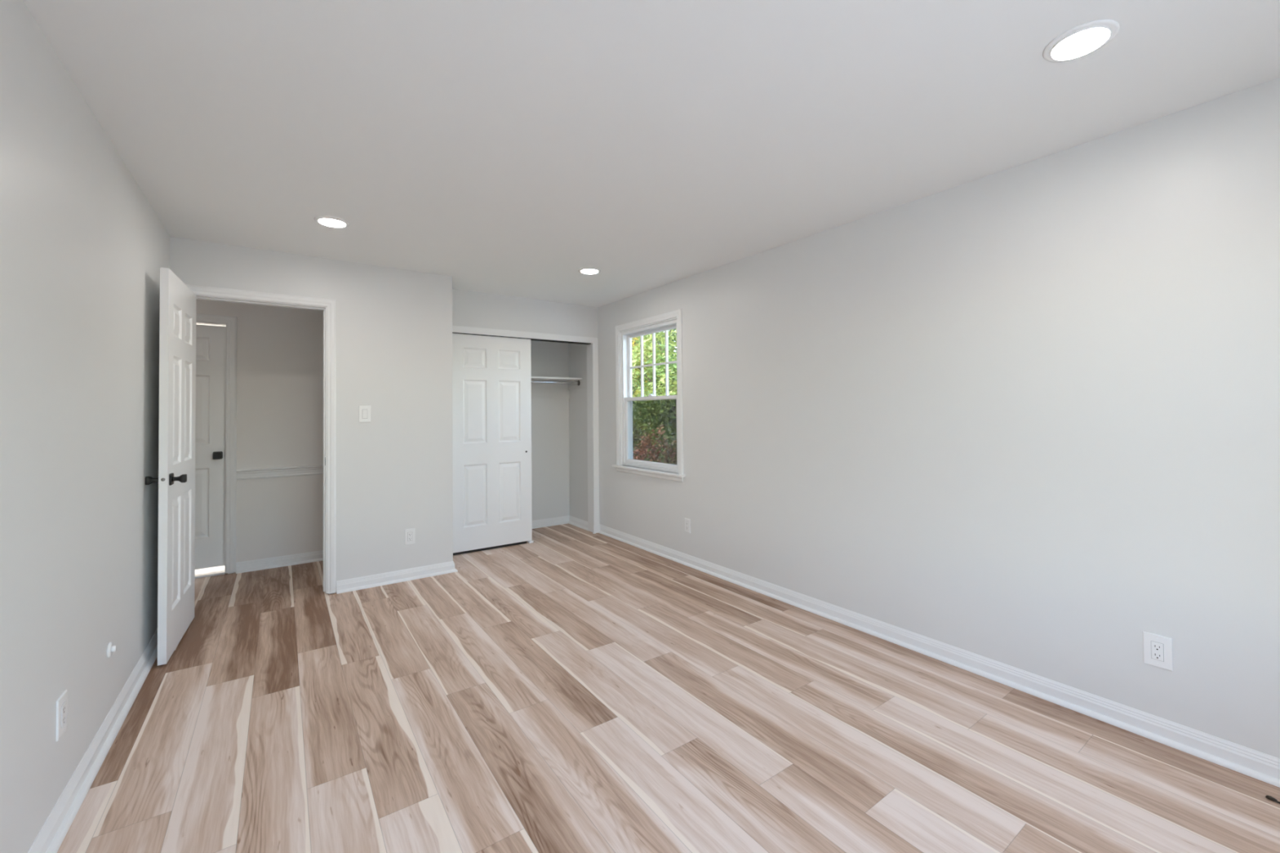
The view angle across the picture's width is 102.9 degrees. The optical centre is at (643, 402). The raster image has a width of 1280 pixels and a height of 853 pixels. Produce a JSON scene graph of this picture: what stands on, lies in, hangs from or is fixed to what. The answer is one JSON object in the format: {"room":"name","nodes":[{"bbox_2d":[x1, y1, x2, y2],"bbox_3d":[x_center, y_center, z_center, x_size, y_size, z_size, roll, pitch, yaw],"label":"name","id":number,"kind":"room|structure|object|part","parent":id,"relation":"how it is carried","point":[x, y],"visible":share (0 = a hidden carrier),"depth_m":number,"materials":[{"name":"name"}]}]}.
{"room":"empty bedroom","nodes":[
{"label":"empty bedroom","id":0,"kind":"room"},
{"bbox_2d":[0,0,170,852],"bbox_3d":[-1.618,0.121,1.180,0.120,2.440,5.141,0,-1,-35],"label":"wall","id":1,"kind":"structure","parent":0,"point":[83,250],"depth_m":1.66,"materials":[{"name":"white paint"}]},
{"bbox_2d":[55,689,66,742],"bbox_3d":[-1.870,1.006,1.642,0.008,0.126,0.082,0,-1,-35],"label":"electrical outlet","id":2,"kind":"object","parent":1,"relation":"attached to","point":[61,703],"visible":1,"depth_m":1.63,"materials":[{"name":"white plastic"}]},
{"bbox_2d":[61,702,66,728],"bbox_3d":[-1.868,1.006,1.643,0.003,0.067,0.033,0,-1,-35],"label":"receptacle","id":3,"kind":"object","parent":2,"relation":"attached to","point":[63,704],"depth_m":1.64,"materials":[{"name":"white plastic"}]},
{"bbox_2d":[27,628,157,852],"bbox_3d":[-1.546,1.298,1.206,0.032,0.085,4.905,0,-1,-35],"label":"baseboard","id":4,"kind":"structure","parent":1,"relation":"attached to","point":[55,829],"depth_m":1.85,"materials":[{"name":"white wood"}]},
{"bbox_2d":[106,642,116,657],"bbox_3d":[-2.190,1.019,2.105,0.022,0.060,0.060,0,-1,-35],"label":"door stop","id":5,"kind":"object","parent":1,"relation":"attached to","point":[111,648],"visible":1,"depth_m":2.09,"materials":[{"name":"white plastic"}]},
{"bbox_2d":[195,565,225,572],"bbox_3d":[-4.168,1.518,4.739,1.700,0.212,1.590,0,-1,-35],"label":"floor","id":6,"kind":"structure","parent":0,"point":[220,566],"depth_m":4.28,"materials":[{"name":"white tile"}]},
{"bbox_2d":[169,236,453,594],"bbox_3d":[-2.593,0.179,4.151,1.731,2.440,1.064,0,-1,-35],"label":"wall","id":7,"kind":"structure","parent":0,"point":[394,469],"depth_m":3.91,"materials":[{"name":"white paint"}]},
{"bbox_2d":[145,266,195,666],"bbox_3d":[-2.703,0.334,2.970,0.165,2.068,0.742,0,-1,-33],"label":"door","id":8,"kind":"structure","parent":7,"relation":"in","point":[175,480],"depth_m":2.83,"materials":[{"name":"white wood"}]},
{"bbox_3d":[-2.582,0.410,2.684,0.061,0.044,0.044,0,-1,-33],"label":"knob","id":9,"kind":"part","parent":8,"relation":"part of","materials":[{"name":"black metal"}]},
{"bbox_3d":[-2.616,0.830,2.833,0.035,0.600,0.207,0,-1,-33],"label":"panel","id":10,"kind":"part","parent":8,"relation":"part of","materials":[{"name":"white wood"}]},
{"bbox_3d":[-2.624,0.045,2.846,0.035,0.600,0.207,0,-1,-33],"label":"panel","id":11,"kind":"part","parent":8,"relation":"part of","materials":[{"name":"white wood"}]},
{"bbox_3d":[-2.628,-0.450,2.854,0.035,0.180,0.207,0,-1,-33],"label":"panel","id":12,"kind":"part","parent":8,"relation":"part of","materials":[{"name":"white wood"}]},
{"bbox_3d":[-2.494,0.410,2.740,0.061,0.044,0.044,0,-1,-33],"label":"knob","id":13,"kind":"part","parent":8,"relation":"part of","materials":[{"name":"black metal"}]},
{"bbox_3d":[-2.775,0.835,3.080,0.035,0.600,0.210,0,-1,-33],"label":"panel","id":14,"kind":"part","parent":8,"relation":"part of","materials":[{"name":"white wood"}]},
{"bbox_3d":[-2.782,0.050,3.093,0.035,0.600,0.210,0,-1,-33],"label":"panel","id":15,"kind":"part","parent":8,"relation":"part of","materials":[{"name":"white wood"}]},
{"bbox_3d":[-2.787,-0.445,3.101,0.035,0.180,0.210,0,-1,-33],"label":"panel","id":16,"kind":"part","parent":8,"relation":"part of","materials":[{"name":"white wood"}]},
{"bbox_2d":[185,284,336,593],"bbox_3d":[-2.638,0.312,3.523,0.876,2.134,0.133,0,-1,-35],"label":"door frame","id":17,"kind":"structure","parent":7,"relation":"attached to","point":[328,306],"depth_m":3.70,"materials":[{"name":"white wood"}]},
{"bbox_2d":[359,405,370,422],"bbox_3d":[-2.099,0.087,3.845,0.080,0.126,0.010,0,-1,-35],"label":"light switch","id":18,"kind":"object","parent":7,"relation":"attached to","point":[364,411],"visible":1,"depth_m":3.84,"materials":[{"name":"white plastic"}]},
{"bbox_2d":[336,560,457,594],"bbox_3d":[-2.010,1.351,4.136,0.855,0.085,0.472,0,-1,-35],"label":"baseboard","id":19,"kind":"structure","parent":7,"relation":"attached to","point":[411,574],"depth_m":3.93,"materials":[{"name":"white wood"}]},
{"bbox_2d":[404,528,415,545],"bbox_3d":[-1.836,1.055,4.011,0.076,0.122,0.008,0,-1,-35],"label":"electrical outlet","id":20,"kind":"object","parent":7,"relation":"attached to","point":[410,534],"visible":1,"depth_m":4.01,"materials":[{"name":"white plastic"}]},
{"bbox_2d":[408,532,412,541],"bbox_3d":[-1.835,1.054,4.010,0.033,0.067,0.003,0,-1,-35],"label":"receptacle","id":21,"kind":"object","parent":20,"relation":"attached to","point":[410,534],"depth_m":4.01,"materials":[{"name":"white plastic"}]},
{"bbox_2d":[195,299,569,573],"bbox_3d":[-2.631,0.191,4.837,4.313,2.440,0.120,0,-1,-35],"label":"wall","id":22,"kind":"structure","parent":0,"point":[280,349],"depth_m":4.45,"materials":[{"name":"white paint"}]},
{"bbox_2d":[195,324,226,569],"bbox_3d":[-3.752,0.357,4.010,0.722,1.978,0.095,0,-1,-35],"label":"door","id":23,"kind":"structure","parent":22,"relation":"in","point":[211,340],"depth_m":4.17,"materials":[{"name":"white wood"}]},
{"bbox_3d":[-3.646,0.059,4.129,0.212,0.565,0.035,0,-1,-35],"label":"panel","id":24,"kind":"part","parent":23,"relation":"part of","materials":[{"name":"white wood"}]},
{"bbox_3d":[-3.639,0.818,4.116,0.212,0.567,0.035,0,-1,-35],"label":"panel","id":25,"kind":"part","parent":23,"relation":"part of","materials":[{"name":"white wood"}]},
{"bbox_3d":[-3.650,-0.435,4.137,0.212,0.197,0.035,0,-1,-35],"label":"panel","id":26,"kind":"part","parent":23,"relation":"part of","materials":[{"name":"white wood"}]},
{"bbox_3d":[-3.485,0.436,4.173,0.055,0.055,0.054,0,-1,-35],"label":"knob","id":27,"kind":"part","parent":23,"relation":"part of","materials":[{"name":"black metal"}]},
{"bbox_2d":[195,313,236,573],"bbox_3d":[-3.760,0.342,4.021,0.870,2.111,0.138,0,-1,-35],"label":"door frame","id":28,"kind":"structure","parent":22,"relation":"attached to","point":[229,322],"depth_m":4.20,"materials":[{"name":"white wood"}]},
{"bbox_2d":[235,550,323,573],"bbox_3d":[-2.804,1.366,4.594,1.354,0.085,0.032,0,-1,-35],"label":"baseboard","id":29,"kind":"structure","parent":22,"relation":"attached to","point":[317,556],"depth_m":4.37,"materials":[{"name":"white wood"}]},
{"bbox_3d":[-2.800,1.399,4.588,1.354,0.019,0.019,0,-1,-35],"label":"shoe moulding","id":30,"kind":"part","parent":29,"relation":"part of","materials":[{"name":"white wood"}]},
{"bbox_2d":[236,465,323,479],"bbox_3d":[-2.813,0.604,4.609,1.354,0.083,0.026,0,-1,-35],"label":"chair rail","id":31,"kind":"object","parent":22,"relation":"attached to","point":[242,474],"visible":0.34,"depth_m":4.38,"materials":[{"name":"white wood"}]},
{"bbox_2d":[531,378,586,398],"bbox_3d":[-1.398,-0.155,5.359,1.610,0.203,0.491,0,-1,-35],"label":"cleat","id":32,"kind":"object","parent":22,"relation":"attached to","point":[535,393],"visible":0.35,"depth_m":5.85,"materials":[{"name":"white paint"}]},
{"bbox_2d":[531,376,582,381],"bbox_3d":[-1.443,-0.264,5.424,1.606,0.019,0.334,0,-1,-35],"label":"closet shelf","id":33,"kind":"object","parent":32,"relation":"on","point":[533,378],"visible":0.4,"depth_m":5.62,"materials":[{"name":"white wood"}]},
{"bbox_2d":[531,380,580,385],"bbox_3d":[-1.383,-0.221,5.322,1.591,0.060,0.060,0,-1,-35],"label":"closet rod","id":34,"kind":"object","parent":33,"relation":"attached to","point":[578,382],"visible":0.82,"depth_m":5.61,"materials":[{"name":"silver metal"}]},
{"bbox_2d":[532,515,588,531],"bbox_3d":[-1.379,1.365,5.326,1.610,0.085,0.509,0,-1,-35],"label":"baseboard","id":35,"kind":"structure","parent":22,"relation":"attached to","point":[569,519],"depth_m":5.83,"materials":[{"name":"white wood"}]},
{"bbox_3d":[-1.380,1.398,5.317,1.598,0.019,0.497,0,-1,-35],"label":"shoe moulding","id":36,"kind":"part","parent":35,"relation":"part of","materials":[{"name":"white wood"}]},
{"bbox_2d":[452,288,599,524],"bbox_3d":[-1.192,0.182,5.104,1.658,2.440,0.110,0,-1,-35],"label":"wall","id":37,"kind":"structure","parent":0,"point":[469,308],"depth_m":5.06,"materials":[{"name":"white paint"}]},
{"bbox_2d":[452,333,532,555],"bbox_3d":[-1.462,0.382,4.894,0.806,2.034,0.033,0,-1,-35],"label":"door","id":38,"kind":"structure","parent":37,"relation":"in","point":[491,375],"depth_m":4.88,"materials":[{"name":"white wood"}]},
{"bbox_3d":[-1.596,-0.418,4.817,0.225,0.190,0.032,0,-1,-35],"label":"panel","id":39,"kind":"part","parent":38,"relation":"part of","materials":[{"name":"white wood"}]},
{"bbox_3d":[-1.591,0.087,4.809,0.225,0.600,0.032,0,-1,-35],"label":"panel","id":40,"kind":"part","parent":38,"relation":"part of","materials":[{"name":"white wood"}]},
{"bbox_3d":[-1.584,0.872,4.796,0.225,0.580,0.032,0,-1,-35],"label":"panel","id":41,"kind":"part","parent":38,"relation":"part of","materials":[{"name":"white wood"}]},
{"bbox_3d":[-1.323,-0.417,5.011,0.225,0.190,0.032,0,-1,-35],"label":"panel","id":42,"kind":"part","parent":38,"relation":"part of","materials":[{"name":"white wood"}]},
{"bbox_3d":[-1.318,0.088,5.003,0.225,0.600,0.032,0,-1,-35],"label":"panel","id":43,"kind":"part","parent":38,"relation":"part of","materials":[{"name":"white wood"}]},
{"bbox_3d":[-1.311,0.873,4.990,0.225,0.580,0.032,0,-1,-35],"label":"panel","id":44,"kind":"part","parent":38,"relation":"part of","materials":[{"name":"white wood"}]},
{"bbox_2d":[452,325,599,533],"bbox_3d":[-1.188,0.351,5.089,1.644,2.102,0.153,0,-1,-35],"label":"trim","id":45,"kind":"structure","parent":37,"relation":"attached to","point":[592,343],"depth_m":5.49,"materials":[{"name":"white wood"}]},
{"bbox_2d":[568,342,587,521],"bbox_3d":[-0.714,0.190,5.824,0.045,2.440,0.511,0,-1,-35],"label":"wall","id":46,"kind":"structure","parent":0,"point":[577,353],"depth_m":5.83,"materials":[{"name":"white paint"}]},
{"bbox_2d":[22,0,1279,306],"bbox_3d":[-1.355,-1.130,3.069,4.580,0.120,7.870,0,-1,-35],"label":"ceiling","id":47,"kind":"structure","parent":0,"point":[511,148],"depth_m":1.91,"materials":[{"name":"white paint"}]},
{"bbox_2d":[314,215,350,227],"bbox_3d":[-1.836,-1.062,3.008,0.181,0.010,0.181,0,-1,-35],"label":"recessed light","id":48,"kind":"object","parent":47,"relation":"in","point":[331,221],"visible":1,"depth_m":2.99,"materials":[{"name":"white plastic"}]},
{"bbox_2d":[577,267,600,274],"bbox_3d":[-0.435,-1.056,4.106,0.181,0.010,0.181,0,-1,-35],"label":"recessed light","id":49,"kind":"object","parent":47,"relation":"in","point":[584,270],"visible":1,"depth_m":4.09,"materials":[{"name":"white plastic"}]},
{"bbox_2d":[1042,19,1119,62],"bbox_3d":[1.353,-1.115,1.583,0.181,0.010,0.181,0,-1,-35],"label":"recessed light","id":50,"kind":"object","parent":47,"relation":"in","point":[1077,42],"visible":1,"depth_m":1.57,"materials":[{"name":"white plastic"}]},
{"bbox_2d":[57,523,1279,852],"bbox_3d":[-0.876,1.454,2.362,4.313,0.200,6.020,0,-1,-35],"label":"floor","id":51,"kind":"structure","parent":0,"point":[573,689],"depth_m":2.03,"materials":[{"name":"brown wood"}]},
{"bbox_2d":[195,568,225,578],"bbox_3d":[-3.765,1.400,4.025,0.728,0.016,0.146,0,-1,-35],"label":"threshold","id":52,"kind":"object","parent":51,"relation":"on","point":[220,571],"visible":0.2,"depth_m":4.16,"materials":[{"name":"white wood"}]},
{"bbox_2d":[1265,795,1279,804],"bbox_3d":[2.083,1.310,1.675,0.013,0.010,0.054,0,-1,-30],"label":"chip","id":53,"kind":"object","parent":51,"relation":"on","point":[1269,797],"visible":1,"depth_m":1.68,"materials":[{"name":"black wood"}]},
{"bbox_2d":[598,77,1279,758],"bbox_3d":[0.952,0.238,3.646,0.150,2.640,6.190,0,-1,-35],"label":"wall","id":54,"kind":"structure","parent":0,"point":[1025,416],"depth_m":2.35,"materials":[{"name":"white paint"}]},
{"bbox_2d":[612,308,685,482],"bbox_3d":[0.067,-0.049,4.846,0.185,1.489,1.119,0,-1,-35],"label":"window","id":55,"kind":"structure","parent":54,"relation":"in","point":[650,428],"depth_m":4.91,"materials":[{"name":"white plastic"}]},
{"bbox_3d":[0.126,0.275,4.875,0.010,0.648,0.857,0,-1,-35],"label":"screen frame","id":56,"kind":"part","parent":55,"relation":"part of","materials":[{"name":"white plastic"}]},
{"bbox_3d":[0.028,0.639,4.803,0.075,0.020,1.119,0,-1,-35],"label":"sill","id":57,"kind":"part","parent":55,"relation":"part of","materials":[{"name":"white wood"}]},
{"bbox_3d":[0.089,-0.047,4.856,0.107,1.353,0.919,0,-1,-35],"label":"frame","id":58,"kind":"part","parent":55,"relation":"part of","materials":[{"name":"white plastic"}]},
{"bbox_3d":[0.071,0.271,4.836,0.032,0.655,0.857,0,-1,-35],"label":"sash","id":59,"kind":"part","parent":55,"relation":"part of","materials":[{"name":"white plastic"}]},
{"bbox_3d":[0.100,-0.359,4.871,0.032,0.668,0.857,0,-1,-35],"label":"sash","id":60,"kind":"part","parent":55,"relation":"part of","materials":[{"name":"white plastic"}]},
{"bbox_2d":[684,518,690,533],"bbox_3d":[0.370,1.044,4.325,0.008,0.115,0.070,0,-1,-35],"label":"electrical outlet","id":61,"kind":"object","parent":54,"relation":"attached to","point":[687,522],"visible":1,"depth_m":4.32,"materials":[{"name":"white plastic"}]},
{"bbox_2d":[598,524,1279,787],"bbox_3d":[1.063,1.310,3.330,0.032,0.085,5.348,0,-1,-35],"label":"baseboard","id":62,"kind":"structure","parent":54,"relation":"attached to","point":[1248,762],"depth_m":2.36,"materials":[{"name":"white wood"}]},
{"bbox_2d":[1142,631,1173,671],"bbox_3d":[2.019,0.978,2.005,0.008,0.126,0.082,0,-1,-35],"label":"electrical outlet","id":63,"kind":"object","parent":54,"relation":"attached to","point":[1157,649],"visible":1,"depth_m":2.00,"materials":[{"name":"white plastic"}]},
{"bbox_2d":[1151,641,1163,661],"bbox_3d":[2.018,0.978,2.004,0.003,0.067,0.033,0,-1,-35],"label":"receptacle","id":64,"kind":"object","parent":63,"relation":"attached to","point":[1157,647],"depth_m":2.00,"materials":[{"name":"white plastic"}]},
{"label":"outside","id":65,"kind":"structure","parent":0,"visible":0},
{"bbox_3d":[0.365,4.560,12.422,75.000,0.300,80.000,0,-1,-35],"label":"ground","id":66,"kind":"structure","parent":65,"visible":0},
{"bbox_2d":[631,332,669,396],"bbox_3d":[-0.677,0.516,15.817,3.327,7.920,3.295,0,-1,-35],"label":"leafy tree","id":67,"kind":"object","parent":66,"relation":"on","point":[636,393],"visible":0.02,"depth_m":15.36,"materials":[{"name":"green plant"}]},
{"bbox_2d":[631,328,676,395],"bbox_3d":[1.117,0.082,20.351,4.522,8.905,4.491,0,-1,-35],"label":"leafy tree","id":68,"kind":"object","parent":66,"relation":"on","point":[675,333],"visible":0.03,"depth_m":19.71,"materials":[{"name":"green plant"}]},
{"bbox_2d":[631,328,677,397],"bbox_3d":[1.006,0.649,12.921,3.034,7.526,2.976,0,-1,-21],"label":"leafy tree","id":69,"kind":"object","parent":66,"relation":"on","point":[660,369],"visible":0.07,"depth_m":12.67,"materials":[{"name":"green plant"}]}
]}

